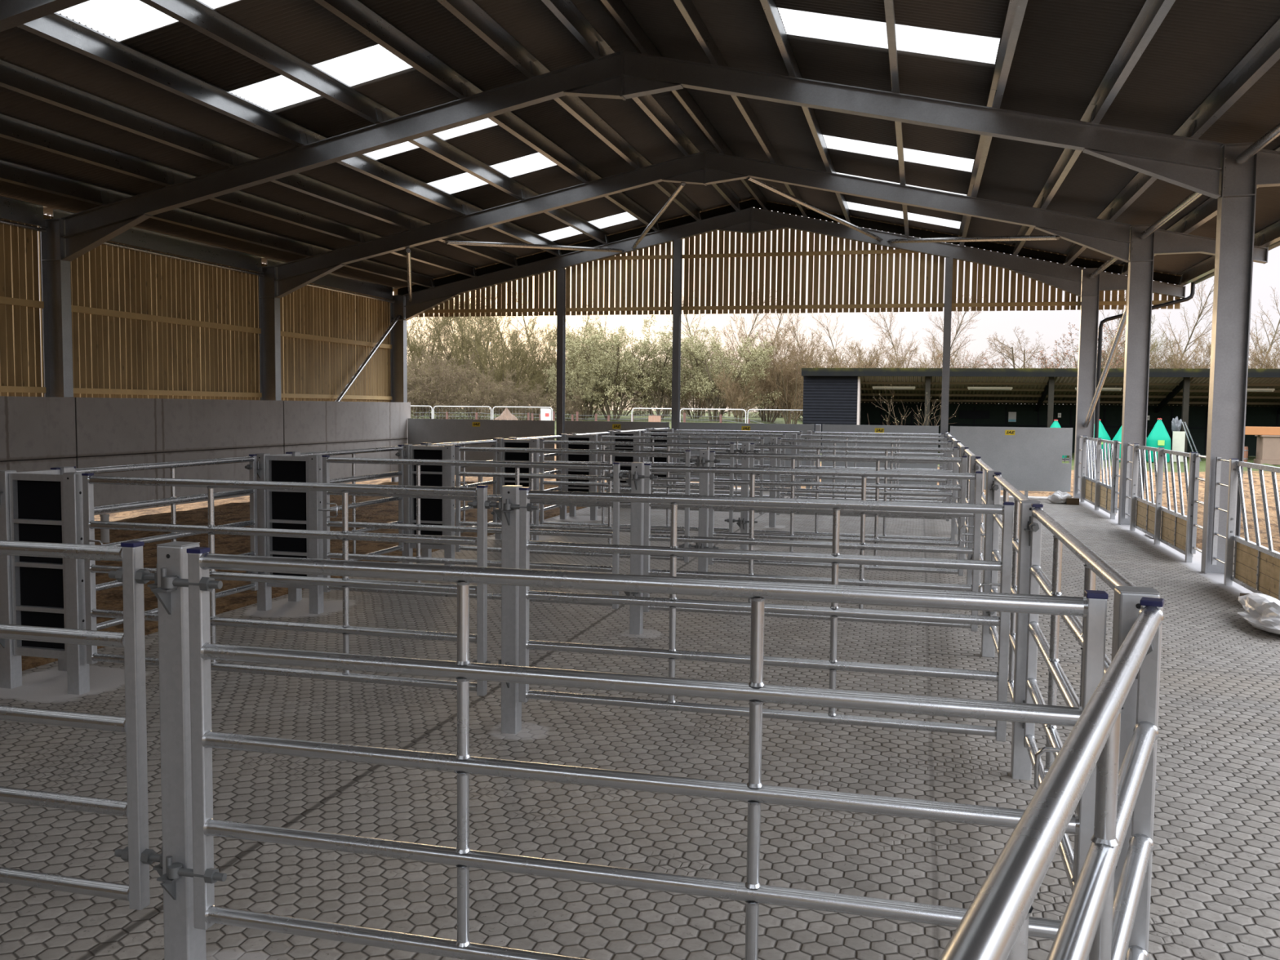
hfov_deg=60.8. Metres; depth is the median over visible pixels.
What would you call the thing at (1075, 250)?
purlin
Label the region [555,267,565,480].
post
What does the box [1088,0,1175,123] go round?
purlin
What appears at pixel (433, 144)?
purlin
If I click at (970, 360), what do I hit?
shrub
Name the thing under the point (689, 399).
shrub
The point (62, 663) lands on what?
post
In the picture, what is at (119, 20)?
rooflight
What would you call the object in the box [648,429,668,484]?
sheeted hurdle
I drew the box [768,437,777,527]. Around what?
post
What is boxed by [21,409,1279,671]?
ground
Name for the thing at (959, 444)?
gate
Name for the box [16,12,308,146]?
purlin
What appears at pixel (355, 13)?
purlin
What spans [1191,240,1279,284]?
gutter
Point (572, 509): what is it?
post
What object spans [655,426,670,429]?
gate
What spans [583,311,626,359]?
bare tree
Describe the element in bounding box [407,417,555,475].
gate
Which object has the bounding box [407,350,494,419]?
shrub
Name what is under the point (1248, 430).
timber beam
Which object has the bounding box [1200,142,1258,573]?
steel column
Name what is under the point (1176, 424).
wrapped bundle
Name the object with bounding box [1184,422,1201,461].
metal strip
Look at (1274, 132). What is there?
tie
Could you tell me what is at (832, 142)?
rooflight
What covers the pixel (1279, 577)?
barrier post
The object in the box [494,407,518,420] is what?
earth mound
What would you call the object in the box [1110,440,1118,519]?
barrier post
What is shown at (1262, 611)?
plastic sheet
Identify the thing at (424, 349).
shrub
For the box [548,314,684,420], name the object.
willow tree
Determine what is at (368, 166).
purlin
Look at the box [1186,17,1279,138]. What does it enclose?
purlin
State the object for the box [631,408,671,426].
barrier
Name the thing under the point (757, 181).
brace
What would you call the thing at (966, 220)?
purlin
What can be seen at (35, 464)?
panel
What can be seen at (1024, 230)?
purlin
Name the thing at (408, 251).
brace
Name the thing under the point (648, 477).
gate
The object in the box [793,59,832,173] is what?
purlin
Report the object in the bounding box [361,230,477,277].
purlin
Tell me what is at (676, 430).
gate
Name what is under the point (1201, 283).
bare tree
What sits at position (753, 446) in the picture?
gate
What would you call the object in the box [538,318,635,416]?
bare tree
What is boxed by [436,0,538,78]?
purlin
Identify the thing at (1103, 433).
bag
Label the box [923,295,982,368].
bare tree
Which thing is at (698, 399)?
bare shrub
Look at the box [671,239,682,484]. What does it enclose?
post
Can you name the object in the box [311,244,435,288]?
purlin
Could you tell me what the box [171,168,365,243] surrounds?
purlin
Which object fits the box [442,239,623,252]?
brace
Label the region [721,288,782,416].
bare tree
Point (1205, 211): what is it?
purlin
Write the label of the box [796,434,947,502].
gate
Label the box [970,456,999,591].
gate
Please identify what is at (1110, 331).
bare tree
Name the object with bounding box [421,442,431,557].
post
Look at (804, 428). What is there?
gate
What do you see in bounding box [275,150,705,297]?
rafter
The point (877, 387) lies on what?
strip light
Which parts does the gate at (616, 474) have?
rail, rail, rail, rail, rail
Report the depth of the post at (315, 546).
8.27 m
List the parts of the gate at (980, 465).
rail, rail, rail, rail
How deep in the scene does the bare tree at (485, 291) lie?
79.81 m
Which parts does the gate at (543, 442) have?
rail, rail, rail, rail, rail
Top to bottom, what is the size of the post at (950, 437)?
1.229 m
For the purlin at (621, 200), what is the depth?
19.73 m
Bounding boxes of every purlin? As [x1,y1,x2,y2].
[0,57,239,167]
[0,111,175,186]
[0,158,111,205]
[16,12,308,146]
[106,188,314,257]
[139,0,384,124]
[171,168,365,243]
[235,150,415,230]
[304,128,468,215]
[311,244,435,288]
[314,0,469,98]
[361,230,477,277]
[379,106,527,199]
[411,217,518,266]
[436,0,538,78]
[464,80,591,182]
[465,202,561,256]
[523,186,609,244]
[533,59,643,168]
[541,0,604,58]
[586,169,661,231]
[599,40,692,155]
[600,0,649,54]
[639,155,702,221]
[645,37,725,154]
[673,0,719,65]
[688,142,741,211]
[715,48,776,163]
[722,142,768,210]
[760,0,796,77]
[773,150,808,217]
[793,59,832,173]
[829,160,851,223]
[884,0,899,93]
[890,75,906,185]
[899,177,909,235]
[958,183,974,245]
[969,88,995,197]
[990,0,1027,108]
[1012,195,1043,255]
[1039,103,1095,209]
[1063,206,1111,265]
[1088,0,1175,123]
[1106,118,1194,221]
[1120,219,1185,275]
[1177,231,1262,285]
[1180,146,1279,234]
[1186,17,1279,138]
[1257,220,1279,247]
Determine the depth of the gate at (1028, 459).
20.31 m
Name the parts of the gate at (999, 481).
rail, rail, rail, rail, rail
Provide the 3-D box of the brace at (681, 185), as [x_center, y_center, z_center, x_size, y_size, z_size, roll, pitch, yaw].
[0.268,-4.634,19.442,0.075,0.331,5.229,0,4,-9]
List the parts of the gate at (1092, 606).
rail, rail, rail, rail, rail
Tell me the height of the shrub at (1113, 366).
6.161 m
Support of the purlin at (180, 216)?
on the rafter at (86, 230)
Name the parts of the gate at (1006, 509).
rail, rail, rail, rail, rail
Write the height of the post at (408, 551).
1.229 m
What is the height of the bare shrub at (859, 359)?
6.102 m
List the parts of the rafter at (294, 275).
plate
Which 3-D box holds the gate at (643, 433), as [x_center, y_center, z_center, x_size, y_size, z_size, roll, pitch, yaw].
[1.167,-0.236,17.409,2.468,1.039,0.056,2,4,14]
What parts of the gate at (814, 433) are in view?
rail, rail, rail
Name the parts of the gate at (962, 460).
rail, rail, rail, rail, rail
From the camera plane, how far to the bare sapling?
31.97 m
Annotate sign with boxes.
[540,408,551,420]
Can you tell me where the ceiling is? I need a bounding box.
[0,0,1279,291]
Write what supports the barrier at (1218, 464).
attached to the barrier post at (1233, 475)
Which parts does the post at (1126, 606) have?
plate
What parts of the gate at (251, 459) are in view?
rail, rail, rail, rail, rail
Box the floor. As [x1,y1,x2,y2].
[0,487,1279,959]
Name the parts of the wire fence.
fence post, fence post, fence post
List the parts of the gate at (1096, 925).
rail, rail, rail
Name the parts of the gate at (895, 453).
rail, rail, rail, rail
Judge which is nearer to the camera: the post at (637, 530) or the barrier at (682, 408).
the post at (637, 530)
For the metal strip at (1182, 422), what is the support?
on the ground
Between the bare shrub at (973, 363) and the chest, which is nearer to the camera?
the chest
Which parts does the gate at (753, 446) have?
rail, rail, rail, rail, rail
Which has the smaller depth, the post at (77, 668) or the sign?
the post at (77, 668)
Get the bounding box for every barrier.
[410,405,432,418]
[433,405,491,419]
[492,406,552,420]
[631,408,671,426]
[680,408,746,423]
[746,408,803,423]
[1083,436,1097,505]
[1097,439,1116,515]
[1133,444,1162,537]
[1158,448,1194,556]
[1230,461,1279,599]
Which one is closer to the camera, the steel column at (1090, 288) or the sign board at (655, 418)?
the steel column at (1090, 288)
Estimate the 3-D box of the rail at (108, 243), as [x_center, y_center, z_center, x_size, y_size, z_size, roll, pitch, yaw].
[-7.027,-3.357,16.433,0.046,0.046,4.632,2,4,14]
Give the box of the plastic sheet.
[1236,592,1279,635]
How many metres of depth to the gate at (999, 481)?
5.77 m
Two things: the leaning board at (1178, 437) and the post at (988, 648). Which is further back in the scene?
the leaning board at (1178, 437)
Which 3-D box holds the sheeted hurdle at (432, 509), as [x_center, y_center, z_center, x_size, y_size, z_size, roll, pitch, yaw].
[-2.077,0.171,10.710,0.364,1.010,0.040,2,4,14]
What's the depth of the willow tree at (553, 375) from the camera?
54.79 m
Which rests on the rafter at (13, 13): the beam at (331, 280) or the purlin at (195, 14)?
the purlin at (195, 14)
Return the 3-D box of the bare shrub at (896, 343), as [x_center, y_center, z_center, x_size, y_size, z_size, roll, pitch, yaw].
[12.130,-4.982,58.345,5.492,5.867,5.317,4,5,39]
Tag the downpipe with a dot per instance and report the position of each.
(1190, 296)
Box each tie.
[1088,257,1117,279]
[1140,191,1202,239]
[1235,122,1279,164]
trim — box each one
[397,199,753,295]
[752,199,1180,284]
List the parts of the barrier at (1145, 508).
rail, rail, rail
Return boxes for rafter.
[0,0,88,31]
[61,49,624,261]
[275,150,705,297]
[404,206,752,320]
[621,49,1222,199]
[704,150,1130,262]
[751,206,1081,297]
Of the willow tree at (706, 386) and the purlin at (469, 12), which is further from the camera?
the willow tree at (706, 386)
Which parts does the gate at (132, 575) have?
rail, rail, rail, rail, rail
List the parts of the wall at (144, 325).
rail, rail, rail, rail, rail, rail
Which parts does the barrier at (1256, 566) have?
rail, rail, rail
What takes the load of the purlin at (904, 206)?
on the rafter at (1111, 238)
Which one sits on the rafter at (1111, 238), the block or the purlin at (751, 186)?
the purlin at (751, 186)
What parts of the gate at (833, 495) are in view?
rail, rail, rail, rail, rail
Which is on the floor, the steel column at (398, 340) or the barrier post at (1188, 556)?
the barrier post at (1188, 556)
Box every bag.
[1049,419,1066,457]
[1093,419,1111,460]
[1111,426,1121,461]
[1146,417,1170,462]
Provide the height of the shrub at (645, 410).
4.146 m
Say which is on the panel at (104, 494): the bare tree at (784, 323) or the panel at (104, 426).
the panel at (104, 426)
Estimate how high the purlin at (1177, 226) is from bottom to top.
0.223 m
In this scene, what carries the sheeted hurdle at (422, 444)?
attached to the post at (408, 551)
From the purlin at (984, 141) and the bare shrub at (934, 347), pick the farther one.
the bare shrub at (934, 347)
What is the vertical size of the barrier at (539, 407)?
1.077 m
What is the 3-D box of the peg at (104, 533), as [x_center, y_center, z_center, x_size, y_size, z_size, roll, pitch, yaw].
[-6.052,0.575,12.351,0.097,0.370,0.097,2,4,14]
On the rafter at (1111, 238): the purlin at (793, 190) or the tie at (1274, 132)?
the purlin at (793, 190)
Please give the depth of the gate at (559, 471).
15.01 m
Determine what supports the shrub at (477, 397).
on the ground
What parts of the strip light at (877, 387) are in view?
casing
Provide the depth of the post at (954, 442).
14.15 m
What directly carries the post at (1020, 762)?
on the floor
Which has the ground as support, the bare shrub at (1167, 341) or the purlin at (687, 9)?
the bare shrub at (1167, 341)
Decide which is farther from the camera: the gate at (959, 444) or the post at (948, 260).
the post at (948, 260)
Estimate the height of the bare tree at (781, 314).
8.838 m
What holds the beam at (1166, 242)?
attached to the steel column at (1141, 251)
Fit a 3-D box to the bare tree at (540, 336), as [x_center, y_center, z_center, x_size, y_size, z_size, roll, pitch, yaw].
[-7.615,-9.046,76.833,3.928,9.259,5.067,2,4,22]
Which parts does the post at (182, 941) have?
plate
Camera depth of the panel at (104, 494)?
15.93 m
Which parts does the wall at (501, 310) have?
rail, rail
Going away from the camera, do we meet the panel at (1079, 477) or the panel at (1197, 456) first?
the panel at (1197, 456)
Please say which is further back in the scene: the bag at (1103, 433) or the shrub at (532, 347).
the shrub at (532, 347)
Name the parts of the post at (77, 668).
plate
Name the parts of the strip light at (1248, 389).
casing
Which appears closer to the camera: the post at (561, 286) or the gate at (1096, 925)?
the gate at (1096, 925)
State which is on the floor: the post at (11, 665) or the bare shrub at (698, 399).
the post at (11, 665)
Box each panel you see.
[0,395,75,461]
[0,457,76,471]
[75,397,283,457]
[75,445,284,515]
[282,438,408,483]
[283,400,410,445]
[1077,435,1087,493]
[1114,441,1121,512]
[1124,443,1139,518]
[1191,453,1205,554]
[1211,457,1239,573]
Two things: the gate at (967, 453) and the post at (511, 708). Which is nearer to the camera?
the post at (511, 708)
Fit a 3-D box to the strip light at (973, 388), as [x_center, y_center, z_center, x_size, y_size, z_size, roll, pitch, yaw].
[13.259,-3.498,41.368,1.620,0.174,0.180,2,4,14]
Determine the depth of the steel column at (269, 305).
18.79 m
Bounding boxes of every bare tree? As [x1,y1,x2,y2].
[406,305,481,415]
[409,291,535,417]
[444,293,556,415]
[459,291,485,368]
[469,284,528,413]
[484,315,586,417]
[502,285,556,394]
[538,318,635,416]
[554,326,622,417]
[573,299,601,359]
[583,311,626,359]
[659,288,724,416]
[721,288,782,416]
[742,292,805,415]
[774,313,817,359]
[805,311,865,368]
[862,302,921,368]
[922,314,982,368]
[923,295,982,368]
[974,326,1061,368]
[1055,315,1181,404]
[1102,291,1125,364]
[1158,280,1213,367]
[1248,286,1279,368]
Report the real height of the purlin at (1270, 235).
0.223 m
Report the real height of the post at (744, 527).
1.229 m
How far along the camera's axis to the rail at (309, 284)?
21.47 m
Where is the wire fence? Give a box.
[419,411,763,423]
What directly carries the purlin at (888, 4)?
on the rafter
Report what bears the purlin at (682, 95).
on the rafter at (1193, 164)
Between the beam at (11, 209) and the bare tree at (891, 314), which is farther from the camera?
the bare tree at (891, 314)
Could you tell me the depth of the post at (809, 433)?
19.41 m
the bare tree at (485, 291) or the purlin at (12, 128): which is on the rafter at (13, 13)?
the purlin at (12, 128)
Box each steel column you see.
[40,217,73,397]
[258,266,280,400]
[390,294,407,482]
[1072,267,1100,498]
[1118,224,1155,524]
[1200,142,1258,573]
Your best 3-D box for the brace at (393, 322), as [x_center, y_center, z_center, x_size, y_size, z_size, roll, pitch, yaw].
[-5.679,-1.921,21.466,0.084,2.958,4.122,2,4,14]
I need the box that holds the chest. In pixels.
[1253,435,1279,464]
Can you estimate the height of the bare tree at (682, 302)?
9.259 m
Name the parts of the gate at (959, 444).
rail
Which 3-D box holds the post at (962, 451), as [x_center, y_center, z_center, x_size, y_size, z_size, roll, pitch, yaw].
[3.483,0.256,11.778,0.080,1.229,0.135,2,4,14]
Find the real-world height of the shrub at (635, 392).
4.544 m
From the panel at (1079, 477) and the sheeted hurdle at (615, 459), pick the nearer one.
the sheeted hurdle at (615, 459)
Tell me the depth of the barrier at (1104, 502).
17.21 m
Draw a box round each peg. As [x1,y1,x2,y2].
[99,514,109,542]
[477,476,482,482]
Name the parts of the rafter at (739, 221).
plate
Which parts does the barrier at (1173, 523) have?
rail, rail, rail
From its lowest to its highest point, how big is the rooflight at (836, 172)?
0.480 m
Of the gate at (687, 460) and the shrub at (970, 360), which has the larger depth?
the shrub at (970, 360)
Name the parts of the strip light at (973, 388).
casing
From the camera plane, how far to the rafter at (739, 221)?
22.36 m
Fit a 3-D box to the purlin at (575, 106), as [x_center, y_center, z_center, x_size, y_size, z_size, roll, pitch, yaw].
[-0.598,-4.794,14.689,0.097,0.223,4.792,2,4,14]
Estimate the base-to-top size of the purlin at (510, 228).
0.223 m
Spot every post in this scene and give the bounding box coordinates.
[0,470,22,688]
[53,466,74,671]
[62,471,89,694]
[147,541,206,959]
[255,453,271,610]
[286,451,302,601]
[307,454,324,613]
[401,444,413,563]
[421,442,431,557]
[444,444,454,565]
[493,484,522,733]
[494,437,503,538]
[530,438,539,540]
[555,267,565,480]
[560,433,567,519]
[568,433,576,516]
[590,434,597,520]
[609,431,613,493]
[624,462,644,635]
[634,431,640,462]
[645,428,649,462]
[668,428,673,493]
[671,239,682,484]
[694,449,709,572]
[736,442,750,549]
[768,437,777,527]
[787,433,796,498]
[804,431,812,497]
[813,424,821,481]
[938,257,953,492]
[945,432,947,502]
[949,435,955,498]
[953,440,957,533]
[956,446,968,558]
[966,455,980,591]
[981,470,1000,657]
[1010,500,1040,780]
[1080,435,1086,502]
[1094,437,1102,510]
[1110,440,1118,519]
[1111,586,1159,897]
[1129,443,1138,530]
[1153,447,1164,544]
[1185,452,1197,562]
[1223,457,1238,585]
[1278,577,1279,600]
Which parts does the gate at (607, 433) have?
rail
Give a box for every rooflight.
[56,0,239,41]
[228,44,412,111]
[364,118,497,159]
[427,152,556,194]
[538,212,637,240]
[777,7,999,63]
[822,134,973,172]
[835,172,966,195]
[846,201,960,228]
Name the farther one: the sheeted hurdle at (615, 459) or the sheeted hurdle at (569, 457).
the sheeted hurdle at (615, 459)
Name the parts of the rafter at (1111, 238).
plate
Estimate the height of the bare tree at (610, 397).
5.059 m
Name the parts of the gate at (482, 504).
rail, rail, rail, rail, rail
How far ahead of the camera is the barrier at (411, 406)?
40.12 m
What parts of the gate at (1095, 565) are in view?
rail, rail, rail, rail, rail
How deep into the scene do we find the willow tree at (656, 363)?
55.74 m
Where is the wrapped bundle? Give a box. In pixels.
[1171,416,1182,433]
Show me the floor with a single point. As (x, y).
(1215, 878)
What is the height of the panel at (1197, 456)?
1.068 m
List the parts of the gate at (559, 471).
rail, rail, rail, rail, rail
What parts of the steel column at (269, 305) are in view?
cap plate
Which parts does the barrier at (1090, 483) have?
rail, rail, rail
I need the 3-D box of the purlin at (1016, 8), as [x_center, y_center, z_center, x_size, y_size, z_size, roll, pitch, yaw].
[3.037,-3.747,8.856,0.097,0.223,4.792,2,4,14]
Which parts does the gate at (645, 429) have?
rail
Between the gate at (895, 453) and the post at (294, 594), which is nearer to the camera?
the post at (294, 594)
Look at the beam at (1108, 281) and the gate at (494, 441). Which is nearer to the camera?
the gate at (494, 441)
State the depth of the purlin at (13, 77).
11.27 m
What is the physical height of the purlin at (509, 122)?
0.223 m
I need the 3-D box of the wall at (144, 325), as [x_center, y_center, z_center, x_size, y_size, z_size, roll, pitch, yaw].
[-7.111,-2.361,16.528,0.071,2.450,14.407,2,4,14]
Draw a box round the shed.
[801,368,1279,457]
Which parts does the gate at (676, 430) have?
rail, rail, rail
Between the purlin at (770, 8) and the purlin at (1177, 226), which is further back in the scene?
the purlin at (1177, 226)
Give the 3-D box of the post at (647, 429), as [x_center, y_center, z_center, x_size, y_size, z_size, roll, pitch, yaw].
[0.119,-0.338,20.168,0.080,1.229,0.135,2,4,14]
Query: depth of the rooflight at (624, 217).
21.27 m
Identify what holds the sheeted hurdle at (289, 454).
attached to the post at (264, 592)
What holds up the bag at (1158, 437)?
on the ground
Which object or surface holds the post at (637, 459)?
on the floor
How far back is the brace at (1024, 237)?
17.61 m
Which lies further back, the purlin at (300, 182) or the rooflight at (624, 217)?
the rooflight at (624, 217)
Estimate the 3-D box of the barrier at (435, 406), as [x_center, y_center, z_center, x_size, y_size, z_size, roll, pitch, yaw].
[-6.484,-2.150,39.805,2.298,1.092,0.500,2,4,14]
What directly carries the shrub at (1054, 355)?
on the ground
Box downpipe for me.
[1093,282,1195,479]
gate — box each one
[0,540,162,910]
[74,453,258,630]
[81,472,502,696]
[161,546,1108,959]
[300,444,404,560]
[318,455,631,608]
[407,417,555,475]
[431,438,497,534]
[455,444,699,562]
[503,487,1013,742]
[516,434,562,512]
[537,439,742,532]
[564,420,669,475]
[576,431,609,492]
[598,434,770,514]
[621,428,646,462]
[631,462,985,631]
[641,431,786,497]
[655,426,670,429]
[672,428,805,488]
[678,422,814,481]
[699,450,968,576]
[742,443,959,541]
[771,437,951,520]
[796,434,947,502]
[807,431,943,492]
[821,424,938,484]
[937,596,1164,959]
[945,433,951,492]
[949,436,957,502]
[950,426,1072,497]
[955,440,964,528]
[963,447,975,557]
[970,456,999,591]
[988,471,1037,702]
[1023,503,1158,893]
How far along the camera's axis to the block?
18.84 m
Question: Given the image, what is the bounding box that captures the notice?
[1008,412,1016,422]
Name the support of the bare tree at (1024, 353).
on the ground
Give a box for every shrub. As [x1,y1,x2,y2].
[407,349,479,413]
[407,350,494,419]
[407,359,440,418]
[431,365,531,419]
[443,361,521,413]
[475,361,546,413]
[488,346,582,414]
[498,382,554,420]
[528,351,626,416]
[541,387,590,421]
[594,359,666,416]
[626,366,695,416]
[635,347,736,417]
[660,340,731,418]
[700,356,783,417]
[710,313,826,422]
[711,364,771,422]
[739,361,802,419]
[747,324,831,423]
[765,351,867,420]
[766,327,894,406]
[825,330,910,403]
[841,335,957,403]
[908,342,978,403]
[932,350,1001,404]
[957,351,1010,404]
[991,355,1072,404]
[1026,322,1125,404]
[1097,337,1176,368]
[1115,331,1211,405]
[1157,333,1250,368]
[1195,332,1279,406]
[1248,331,1279,368]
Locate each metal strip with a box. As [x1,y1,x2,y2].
[1182,422,1193,452]
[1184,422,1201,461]
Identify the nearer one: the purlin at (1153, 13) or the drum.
the purlin at (1153, 13)
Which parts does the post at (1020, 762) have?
plate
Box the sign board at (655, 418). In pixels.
[648,415,661,422]
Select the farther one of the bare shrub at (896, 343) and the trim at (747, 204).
the bare shrub at (896, 343)
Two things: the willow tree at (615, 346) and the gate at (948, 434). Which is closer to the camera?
the gate at (948, 434)
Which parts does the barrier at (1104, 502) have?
rail, rail, rail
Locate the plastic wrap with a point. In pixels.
(1057, 497)
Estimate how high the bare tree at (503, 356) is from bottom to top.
6.640 m
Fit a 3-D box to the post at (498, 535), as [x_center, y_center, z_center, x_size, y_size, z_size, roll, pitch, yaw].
[-1.697,0.112,13.101,0.080,1.229,0.135,2,4,14]
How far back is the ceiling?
12.15 m
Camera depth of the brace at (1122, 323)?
17.88 m
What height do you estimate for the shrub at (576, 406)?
2.056 m
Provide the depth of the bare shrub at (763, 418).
55.46 m
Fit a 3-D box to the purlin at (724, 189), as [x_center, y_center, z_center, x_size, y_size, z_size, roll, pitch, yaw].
[1.352,-5.234,19.125,0.097,0.223,4.792,2,4,14]
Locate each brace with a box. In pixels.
[334,315,400,401]
[406,248,412,302]
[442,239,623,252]
[631,182,685,248]
[746,176,882,241]
[887,235,1060,243]
[1083,306,1126,427]
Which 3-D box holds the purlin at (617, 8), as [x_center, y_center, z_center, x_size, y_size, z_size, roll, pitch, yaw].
[-0.529,-4.629,9.716,0.097,0.223,4.792,2,4,14]
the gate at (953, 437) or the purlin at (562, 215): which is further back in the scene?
the purlin at (562, 215)
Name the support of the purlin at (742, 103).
on the rafter at (1193, 164)
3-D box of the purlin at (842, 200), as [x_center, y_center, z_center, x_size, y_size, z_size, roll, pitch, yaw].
[3.422,-4.833,18.619,0.097,0.223,4.792,2,4,14]
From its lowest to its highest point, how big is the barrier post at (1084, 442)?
1.200 m
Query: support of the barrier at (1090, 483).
attached to the barrier post at (1099, 442)
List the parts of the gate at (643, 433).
rail, rail, rail, rail, rail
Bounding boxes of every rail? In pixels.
[0,219,46,232]
[102,241,263,276]
[306,283,395,303]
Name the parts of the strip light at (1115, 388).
casing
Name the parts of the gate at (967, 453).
rail, rail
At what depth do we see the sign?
38.95 m
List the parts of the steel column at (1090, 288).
cap plate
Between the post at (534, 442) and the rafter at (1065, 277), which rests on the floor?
the post at (534, 442)
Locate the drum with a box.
[1243,446,1248,462]
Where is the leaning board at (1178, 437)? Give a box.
[1172,431,1185,462]
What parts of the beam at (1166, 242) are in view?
plate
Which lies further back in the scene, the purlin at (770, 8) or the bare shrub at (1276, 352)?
the bare shrub at (1276, 352)
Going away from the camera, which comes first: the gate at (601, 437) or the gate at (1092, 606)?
the gate at (1092, 606)
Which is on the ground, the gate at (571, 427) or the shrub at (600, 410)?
the shrub at (600, 410)
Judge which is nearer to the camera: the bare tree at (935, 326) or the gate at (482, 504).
the gate at (482, 504)
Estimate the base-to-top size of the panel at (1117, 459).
1.068 m
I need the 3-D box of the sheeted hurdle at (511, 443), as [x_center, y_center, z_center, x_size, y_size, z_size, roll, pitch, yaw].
[-1.472,0.021,13.065,0.364,1.010,0.040,2,4,14]
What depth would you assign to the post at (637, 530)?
7.64 m
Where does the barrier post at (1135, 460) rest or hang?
on the floor
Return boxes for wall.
[0,214,391,402]
[394,198,1181,317]
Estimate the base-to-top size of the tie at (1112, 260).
0.089 m
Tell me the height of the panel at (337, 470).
0.794 m
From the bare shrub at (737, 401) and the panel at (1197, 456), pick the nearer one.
the panel at (1197, 456)
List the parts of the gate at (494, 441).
rail, rail, rail, rail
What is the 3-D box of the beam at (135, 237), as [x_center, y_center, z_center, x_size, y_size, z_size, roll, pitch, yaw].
[-7.017,-3.527,16.419,0.073,0.265,4.632,2,4,14]
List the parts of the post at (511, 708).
plate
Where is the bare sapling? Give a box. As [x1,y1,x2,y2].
[867,384,956,431]
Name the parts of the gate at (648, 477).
rail, rail, rail, rail, rail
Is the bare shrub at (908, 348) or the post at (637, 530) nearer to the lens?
the post at (637, 530)
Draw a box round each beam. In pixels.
[0,195,48,227]
[53,208,264,273]
[266,258,395,300]
[1099,271,1185,297]
[1154,228,1268,263]
[1244,426,1279,435]
[1256,148,1279,187]
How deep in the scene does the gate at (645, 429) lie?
19.80 m
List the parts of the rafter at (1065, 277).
plate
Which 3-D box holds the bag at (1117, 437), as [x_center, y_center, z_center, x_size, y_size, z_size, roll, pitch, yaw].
[16.396,-1.297,36.960,0.725,1.328,0.764,0,4,-8]
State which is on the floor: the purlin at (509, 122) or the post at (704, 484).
the post at (704, 484)
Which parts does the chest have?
lid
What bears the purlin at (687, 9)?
on the rafter
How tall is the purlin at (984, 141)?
0.223 m
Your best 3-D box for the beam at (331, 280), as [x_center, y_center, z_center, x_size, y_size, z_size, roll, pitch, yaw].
[-5.824,-3.823,21.060,0.073,0.265,4.632,2,4,14]
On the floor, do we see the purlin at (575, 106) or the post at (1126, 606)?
the post at (1126, 606)
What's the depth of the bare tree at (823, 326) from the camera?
74.95 m
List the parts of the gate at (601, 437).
rail, rail, rail, rail, rail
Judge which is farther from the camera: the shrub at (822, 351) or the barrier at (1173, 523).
the shrub at (822, 351)
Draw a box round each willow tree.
[542,350,622,419]
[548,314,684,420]
[599,324,721,419]
[661,322,782,421]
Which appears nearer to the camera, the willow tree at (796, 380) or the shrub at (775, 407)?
the willow tree at (796, 380)
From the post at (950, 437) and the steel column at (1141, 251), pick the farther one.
the post at (950, 437)
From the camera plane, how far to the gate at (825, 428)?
20.95 m
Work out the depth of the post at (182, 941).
2.98 m
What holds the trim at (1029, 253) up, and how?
attached to the wall at (501, 310)
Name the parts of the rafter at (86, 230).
plate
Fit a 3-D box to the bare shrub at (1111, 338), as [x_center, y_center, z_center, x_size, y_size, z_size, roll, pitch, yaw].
[25.709,-4.703,57.126,4.892,5.398,5.053,3,5,35]
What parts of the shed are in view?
post, dado rail, post, post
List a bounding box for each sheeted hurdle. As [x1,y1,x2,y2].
[8,472,66,659]
[16,467,60,474]
[266,455,309,588]
[270,452,292,456]
[409,445,444,549]
[412,443,426,445]
[502,439,530,487]
[565,435,591,506]
[612,431,635,493]
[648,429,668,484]
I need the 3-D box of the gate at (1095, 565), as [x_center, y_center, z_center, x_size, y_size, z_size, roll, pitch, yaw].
[1.381,0.689,3.524,0.056,1.039,2.406,2,4,14]
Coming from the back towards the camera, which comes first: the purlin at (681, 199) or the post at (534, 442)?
the purlin at (681, 199)
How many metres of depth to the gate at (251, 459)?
7.40 m
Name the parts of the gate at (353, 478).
rail, rail, rail, rail, rail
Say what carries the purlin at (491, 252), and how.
on the rafter at (294, 275)
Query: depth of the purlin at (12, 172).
12.97 m
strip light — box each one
[872,384,915,389]
[967,385,1012,390]
[1075,386,1122,391]
[1247,386,1275,391]
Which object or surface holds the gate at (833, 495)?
attached to the post at (773, 440)
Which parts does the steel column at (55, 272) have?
cap plate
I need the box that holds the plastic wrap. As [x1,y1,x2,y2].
[1046,490,1071,503]
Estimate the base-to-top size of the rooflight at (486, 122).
0.450 m
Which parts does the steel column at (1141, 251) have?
cap plate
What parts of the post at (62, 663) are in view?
plate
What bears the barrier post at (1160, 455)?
on the floor
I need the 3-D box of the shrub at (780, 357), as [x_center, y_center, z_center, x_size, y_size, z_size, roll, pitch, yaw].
[6.324,-5.500,67.813,5.623,4.743,6.100,0,4,-6]
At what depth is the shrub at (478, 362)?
70.05 m
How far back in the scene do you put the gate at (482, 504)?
5.57 m
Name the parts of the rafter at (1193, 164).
plate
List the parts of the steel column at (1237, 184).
cap plate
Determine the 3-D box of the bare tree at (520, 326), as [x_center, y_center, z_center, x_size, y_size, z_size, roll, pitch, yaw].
[-9.980,-9.603,79.104,5.436,9.932,4.213,0,4,-10]
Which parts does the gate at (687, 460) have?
rail, rail, rail, rail, rail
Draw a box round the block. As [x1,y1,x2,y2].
[1066,497,1079,504]
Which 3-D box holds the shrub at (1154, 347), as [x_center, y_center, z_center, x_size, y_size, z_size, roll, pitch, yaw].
[24.672,-5.252,56.729,6.339,6.640,5.447,2,4,25]

